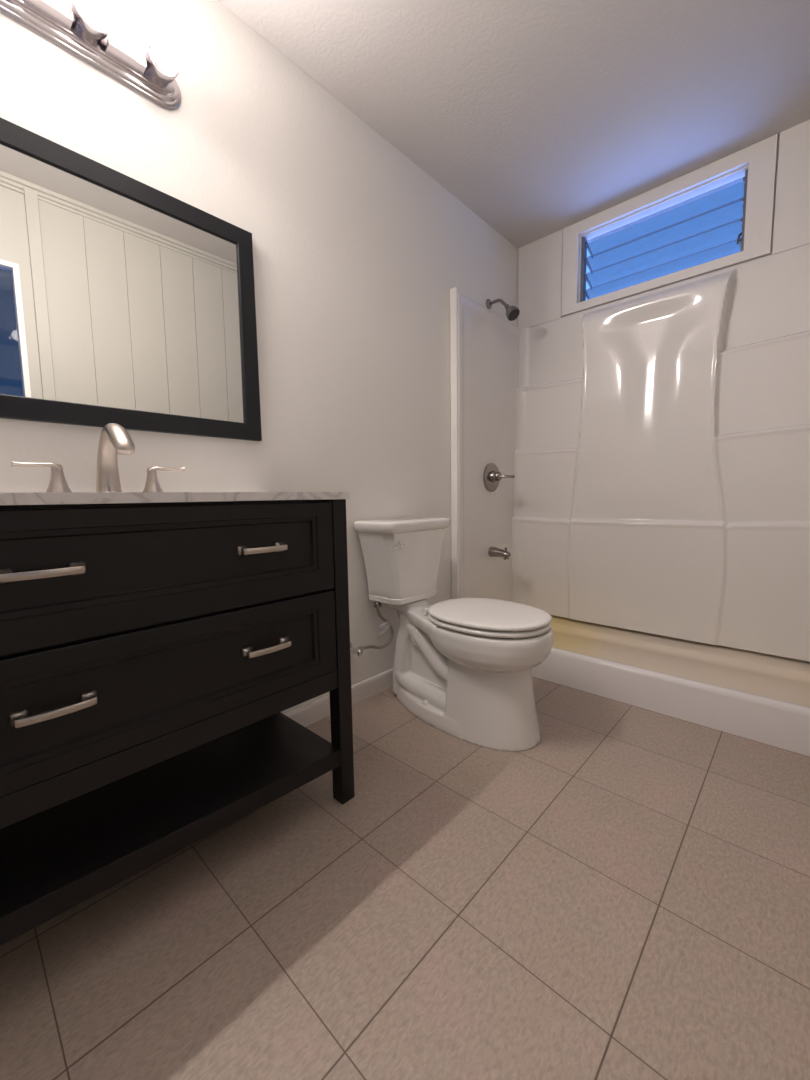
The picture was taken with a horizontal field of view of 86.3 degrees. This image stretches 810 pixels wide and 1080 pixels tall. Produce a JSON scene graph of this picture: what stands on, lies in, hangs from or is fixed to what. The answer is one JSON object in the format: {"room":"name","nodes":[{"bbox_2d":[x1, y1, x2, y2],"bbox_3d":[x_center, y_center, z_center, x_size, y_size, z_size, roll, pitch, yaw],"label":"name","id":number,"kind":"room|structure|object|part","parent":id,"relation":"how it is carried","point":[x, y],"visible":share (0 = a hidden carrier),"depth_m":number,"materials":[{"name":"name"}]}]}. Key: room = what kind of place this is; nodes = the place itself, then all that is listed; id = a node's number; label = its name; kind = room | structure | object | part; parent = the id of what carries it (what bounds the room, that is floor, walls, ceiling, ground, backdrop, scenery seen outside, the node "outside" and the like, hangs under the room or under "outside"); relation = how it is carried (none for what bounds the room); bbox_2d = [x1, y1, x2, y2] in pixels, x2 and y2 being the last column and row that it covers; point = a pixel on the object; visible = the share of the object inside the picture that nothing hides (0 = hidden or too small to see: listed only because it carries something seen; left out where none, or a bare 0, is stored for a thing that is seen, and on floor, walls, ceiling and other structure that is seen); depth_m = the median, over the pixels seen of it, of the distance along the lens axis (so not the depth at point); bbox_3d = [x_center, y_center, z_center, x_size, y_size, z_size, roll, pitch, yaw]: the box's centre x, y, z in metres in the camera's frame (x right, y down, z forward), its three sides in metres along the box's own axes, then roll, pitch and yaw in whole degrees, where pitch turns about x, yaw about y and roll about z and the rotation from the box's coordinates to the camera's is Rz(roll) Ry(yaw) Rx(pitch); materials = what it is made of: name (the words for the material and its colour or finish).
{"room":"bathroom","nodes":[
{"label":"bathroom","id":0,"kind":"room"},
{"bbox_2d":[0,0,517,713],"bbox_3d":[-0.494,-0.459,1.554,0.100,2.383,3.664,4,8,43],"label":"wall","id":1,"kind":"structure","parent":0,"point":[359,252],"depth_m":1.57,"materials":[{"name":"white paint"}]},
{"bbox_2d":[0,0,185,109],"bbox_3d":[-0.797,-1.245,0.972,0.157,0.114,0.610,4,8,43],"label":"vanity light","id":2,"kind":"object","parent":1,"relation":"attached to","point":[87,30],"visible":1,"depth_m":1.08,"materials":[{"name":"silver metal"}]},
{"bbox_2d":[72,0,116,45],"bbox_3d":[-0.736,-1.251,1.020,0.134,0.080,0.080,4,8,43],"label":"bulb","id":3,"kind":"object","parent":2,"relation":"attached to","point":[93,24],"depth_m":1.03,"materials":[{"name":"white glass"}]},
{"bbox_2d":[145,25,185,87],"bbox_3d":[-0.630,-1.264,1.133,0.134,0.080,0.080,4,8,43],"label":"bulb","id":4,"kind":"object","parent":2,"relation":"attached to","point":[165,54],"depth_m":1.11,"materials":[{"name":"white glass"}]},
{"bbox_2d":[0,117,261,440],"bbox_3d":[-0.815,-0.628,1.103,0.021,0.662,0.932,4,8,43],"label":"mirror","id":5,"kind":"object","parent":1,"relation":"attached to","point":[125,302],"visible":1,"depth_m":1.15,"materials":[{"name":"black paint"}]},
{"bbox_2d":[284,668,392,726],"bbox_3d":[-0.711,0.724,1.334,0.012,0.079,2.853,4,8,43],"label":"baseboard","id":6,"kind":"structure","parent":1,"relation":"attached to","point":[306,715],"depth_m":1.84,"materials":[{"name":"white paint"}]},
{"bbox_2d":[350,602,393,656],"bbox_3d":[-0.151,0.373,1.846,0.096,0.213,0.242,4,8,43],"label":"supply hose","id":7,"kind":"object","parent":1,"relation":"attached to","point":[358,651],"visible":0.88,"depth_m":1.84,"materials":[{"name":"silver metal"}]},
{"bbox_2d":[486,299,519,320],"bbox_3d":[0.538,-1.278,2.383,0.194,0.157,0.073,4,8,43],"label":"sprayer","id":8,"kind":"object","parent":1,"relation":"attached to","point":[512,312],"visible":1,"depth_m":2.35,"materials":[{"name":"silver metal"}]},
{"bbox_3d":[0.522,-1.309,2.406,0.121,0.067,0.017,4,8,43],"label":"shower arm","id":9,"kind":"part","parent":8,"relation":"part of","materials":[{"name":"silver metal"}]},
{"bbox_2d":[0,676,809,1079],"bbox_3d":[0.077,0.805,1.095,1.700,0.060,3.764,4,8,43],"label":"floor","id":10,"kind":"structure","parent":0,"point":[623,894],"depth_m":0.88,"materials":[{"name":"tile"}]},
{"bbox_2d":[0,499,354,945],"bbox_3d":[-0.631,0.351,1.041,0.474,0.877,0.936,4,8,43],"label":"vanity cabinet","id":11,"kind":"object","parent":10,"relation":"on","point":[152,655],"visible":0.98,"depth_m":0.89,"materials":[{"name":"black paint"}]},
{"bbox_3d":[-0.604,0.055,0.723,0.034,0.023,0.120,4,8,43],"label":"handle","id":12,"kind":"part","parent":11,"relation":"part of","materials":[{"name":"silver metal"}]},
{"bbox_3d":[-0.601,0.294,0.747,0.034,0.023,0.120,4,8,43],"label":"handle","id":13,"kind":"part","parent":11,"relation":"part of","materials":[{"name":"silver metal"}]},
{"bbox_3d":[-0.487,0.049,0.871,0.022,0.234,0.839,4,8,43],"label":"drawer","id":14,"kind":"part","parent":11,"relation":"part of","materials":[{"name":"black paint"}]},
{"bbox_3d":[-0.484,0.284,0.894,0.021,0.224,0.839,4,8,43],"label":"drawer","id":15,"kind":"part","parent":11,"relation":"part of","materials":[{"name":"black paint"}]},
{"bbox_2d":[0,712,340,945],"bbox_3d":[-0.638,0.626,1.057,0.424,0.088,0.888,4,8,43],"label":"shelf","id":16,"kind":"object","parent":11,"relation":"attached to","point":[53,860],"depth_m":0.96,"materials":[{"name":"black paint"}]},
{"bbox_2d":[0,492,349,504],"bbox_3d":[-0.642,-0.033,1.007,0.470,0.147,0.942,4,8,43],"label":"countertop","id":17,"kind":"structure","parent":11,"relation":"on","point":[56,497],"depth_m":0.83,"materials":[{"name":"grey stone"}]},
{"bbox_2d":[11,423,184,492],"bbox_3d":[-0.704,-0.196,1.049,0.212,0.170,0.365,4,8,43],"label":"faucet","id":18,"kind":"object","parent":17,"relation":"on","point":[114,439],"visible":0.91,"depth_m":1.06,"materials":[{"name":"silver metal"}]},
{"bbox_3d":[-0.849,-0.172,0.998,0.023,0.022,0.090,4,7,40],"label":"lever","id":19,"kind":"part","parent":18,"relation":"part of","materials":[{"name":"silver metal"}]},
{"bbox_3d":[-0.826,-0.143,1.030,0.053,0.074,0.053,4,8,43],"label":"handle","id":20,"kind":"part","parent":18,"relation":"part of","materials":[{"name":"silver metal"}]},
{"bbox_3d":[-0.704,-0.196,1.049,0.212,0.170,0.064,4,8,43],"label":"spout","id":21,"kind":"part","parent":18,"relation":"part of","materials":[{"name":"silver metal"}]},
{"bbox_3d":[-0.688,-0.160,1.177,0.053,0.074,0.053,4,8,43],"label":"handle","id":22,"kind":"part","parent":18,"relation":"part of","materials":[{"name":"silver metal"}]},
{"bbox_3d":[-0.661,-0.195,1.198,0.090,0.022,0.023,-6,8,-44],"label":"lever","id":23,"kind":"part","parent":18,"relation":"part of","materials":[{"name":"silver metal"}]},
{"bbox_2d":[41,501,215,504],"bbox_3d":[-0.609,-0.021,0.980,0.294,0.127,0.473,4,8,43],"label":"sink","id":24,"kind":"object","parent":17,"relation":"in","point":[206,501],"depth_m":1.04,"materials":[{"name":"white ceramic"}]},
{"bbox_3d":[-0.330,0.022,1.015,0.034,0.023,0.120,4,8,43],"label":"handle","id":25,"kind":"part","parent":11,"relation":"part of","materials":[{"name":"silver metal"}]},
{"bbox_3d":[-0.327,0.260,1.040,0.034,0.023,0.120,4,8,43],"label":"handle","id":26,"kind":"part","parent":11,"relation":"part of","materials":[{"name":"silver metal"}]},
{"bbox_3d":[-0.188,0.324,1.234,0.046,0.877,0.046,4,8,43],"label":"leg","id":27,"kind":"part","parent":11,"relation":"part of","materials":[{"name":"black paint"}]},
{"bbox_2d":[354,517,553,750],"bbox_3d":[0.210,0.315,1.725,0.762,0.786,0.418,4,8,43],"label":"toilet","id":28,"kind":"object","parent":10,"relation":"on","point":[462,667],"visible":1,"depth_m":1.61,"materials":[{"name":"glazed white porcelain"},{"name":"plastic"},{"name":"chrome metal"}]},
{"bbox_3d":[-0.025,0.019,1.706,0.020,0.031,0.074,3,7,32],"label":"flush lever","id":29,"kind":"part","parent":28,"relation":"part of","materials":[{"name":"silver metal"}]},
{"bbox_3d":[0.007,0.106,1.892,0.193,0.300,0.382,4,8,43],"label":"tank","id":30,"kind":"part","parent":28,"relation":"part of","materials":[{"name":"white ceramic"}]},
{"bbox_3d":[0.004,-0.067,1.875,0.215,0.049,0.418,4,8,43],"label":"tank lid","id":31,"kind":"part","parent":28,"relation":"part of","materials":[{"name":"white ceramic"}]},
{"bbox_3d":[0.227,0.491,1.729,0.723,0.433,0.371,4,8,43],"label":"bowl","id":32,"kind":"part","parent":28,"relation":"part of","materials":[{"name":"white ceramic"}]},
{"bbox_3d":[0.313,0.295,1.627,0.458,0.018,0.372,4,8,43],"label":"seat","id":33,"kind":"part","parent":28,"relation":"part of","materials":[{"name":"white plastic"}]},
{"bbox_3d":[0.312,0.271,1.624,0.460,0.020,0.374,4,8,43],"label":"seat lid","id":34,"kind":"part","parent":28,"relation":"part of","materials":[{"name":"white plastic"}]},
{"bbox_2d":[531,615,809,755],"bbox_3d":[1.062,0.577,2.136,1.494,0.156,0.654,4,8,43],"label":"shower pan","id":35,"kind":"object","parent":10,"relation":"on","point":[756,696],"visible":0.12,"depth_m":1.86,"materials":[{"name":"plastic"}]},
{"bbox_2d":[450,244,809,661],"bbox_3d":[1.031,-0.375,2.027,1.495,1.772,0.710,4,8,43],"label":"shower surround","id":36,"kind":"object","parent":35,"relation":"on","point":[655,444],"visible":0.99,"depth_m":2.20,"materials":[{"name":"white plastic"}]},
{"bbox_3d":[0.262,-0.390,2.268,0.040,1.765,0.016,4,8,43],"label":"edge trim","id":37,"kind":"part","parent":36,"relation":"part of","materials":[{"name":"white plastic"}]},
{"bbox_3d":[0.501,-0.407,2.522,0.042,1.739,0.684,4,8,43],"label":"panel","id":38,"kind":"part","parent":36,"relation":"part of","materials":[{"name":"white plastic"}]},
{"bbox_2d":[483,463,514,491],"bbox_3d":[0.551,-0.358,2.451,0.143,0.166,0.166,4,8,43],"label":"shower valve","id":39,"kind":"object","parent":36,"relation":"attached to","point":[492,476],"visible":1,"depth_m":2.46,"materials":[{"name":"silver metal"}]},
{"bbox_3d":[0.572,-0.361,2.442,0.098,0.025,0.036,3,7,33],"label":"lever handle","id":40,"kind":"part","parent":39,"relation":"part of","materials":[{"name":"silver metal"}]},
{"bbox_2d":[488,547,510,559],"bbox_3d":[0.552,0.075,2.502,0.125,0.071,0.062,4,8,43],"label":"tub spout","id":41,"kind":"object","parent":36,"relation":"attached to","point":[493,551],"visible":1,"depth_m":2.48,"materials":[{"name":"silver metal"}]},
{"bbox_2d":[218,0,809,247],"bbox_3d":[0.038,-1.626,0.853,1.700,0.060,3.764,4,8,43],"label":"ceiling","id":42,"kind":"structure","parent":0,"point":[542,118],"depth_m":1.59,"materials":[{"name":"grey paint"}]},
{"bbox_2d":[562,136,779,317],"bbox_3d":[1.305,-0.563,2.307,1.500,2.383,0.100,4,8,43],"label":"wall","id":43,"kind":"structure","parent":0,"point":[778,136],"depth_m":1.89,"materials":[{"name":"white paint"}]},
{"bbox_2d":[518,229,562,327],"bbox_3d":[0.804,-1.537,2.584,0.275,0.484,0.017,4,8,43],"label":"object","id":44,"kind":"structure","parent":43,"relation":"attached to","point":[539,261],"depth_m":2.57,"materials":[{"name":"white paint"}]},
{"bbox_2d":[561,134,777,316],"bbox_3d":[1.292,-1.512,2.221,0.925,0.474,0.159,4,8,43],"label":"window","id":45,"kind":"structure","parent":43,"relation":"in","point":[758,178],"depth_m":2.08,"materials":[{"name":"white paint"}]},
{"bbox_2d":[772,120,809,254],"bbox_3d":[1.695,-1.469,1.757,0.284,0.484,0.018,4,8,43],"label":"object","id":46,"kind":"structure","parent":43,"relation":"attached to","point":[792,203],"depth_m":1.81,"materials":[{"name":"white paint"}]}
]}

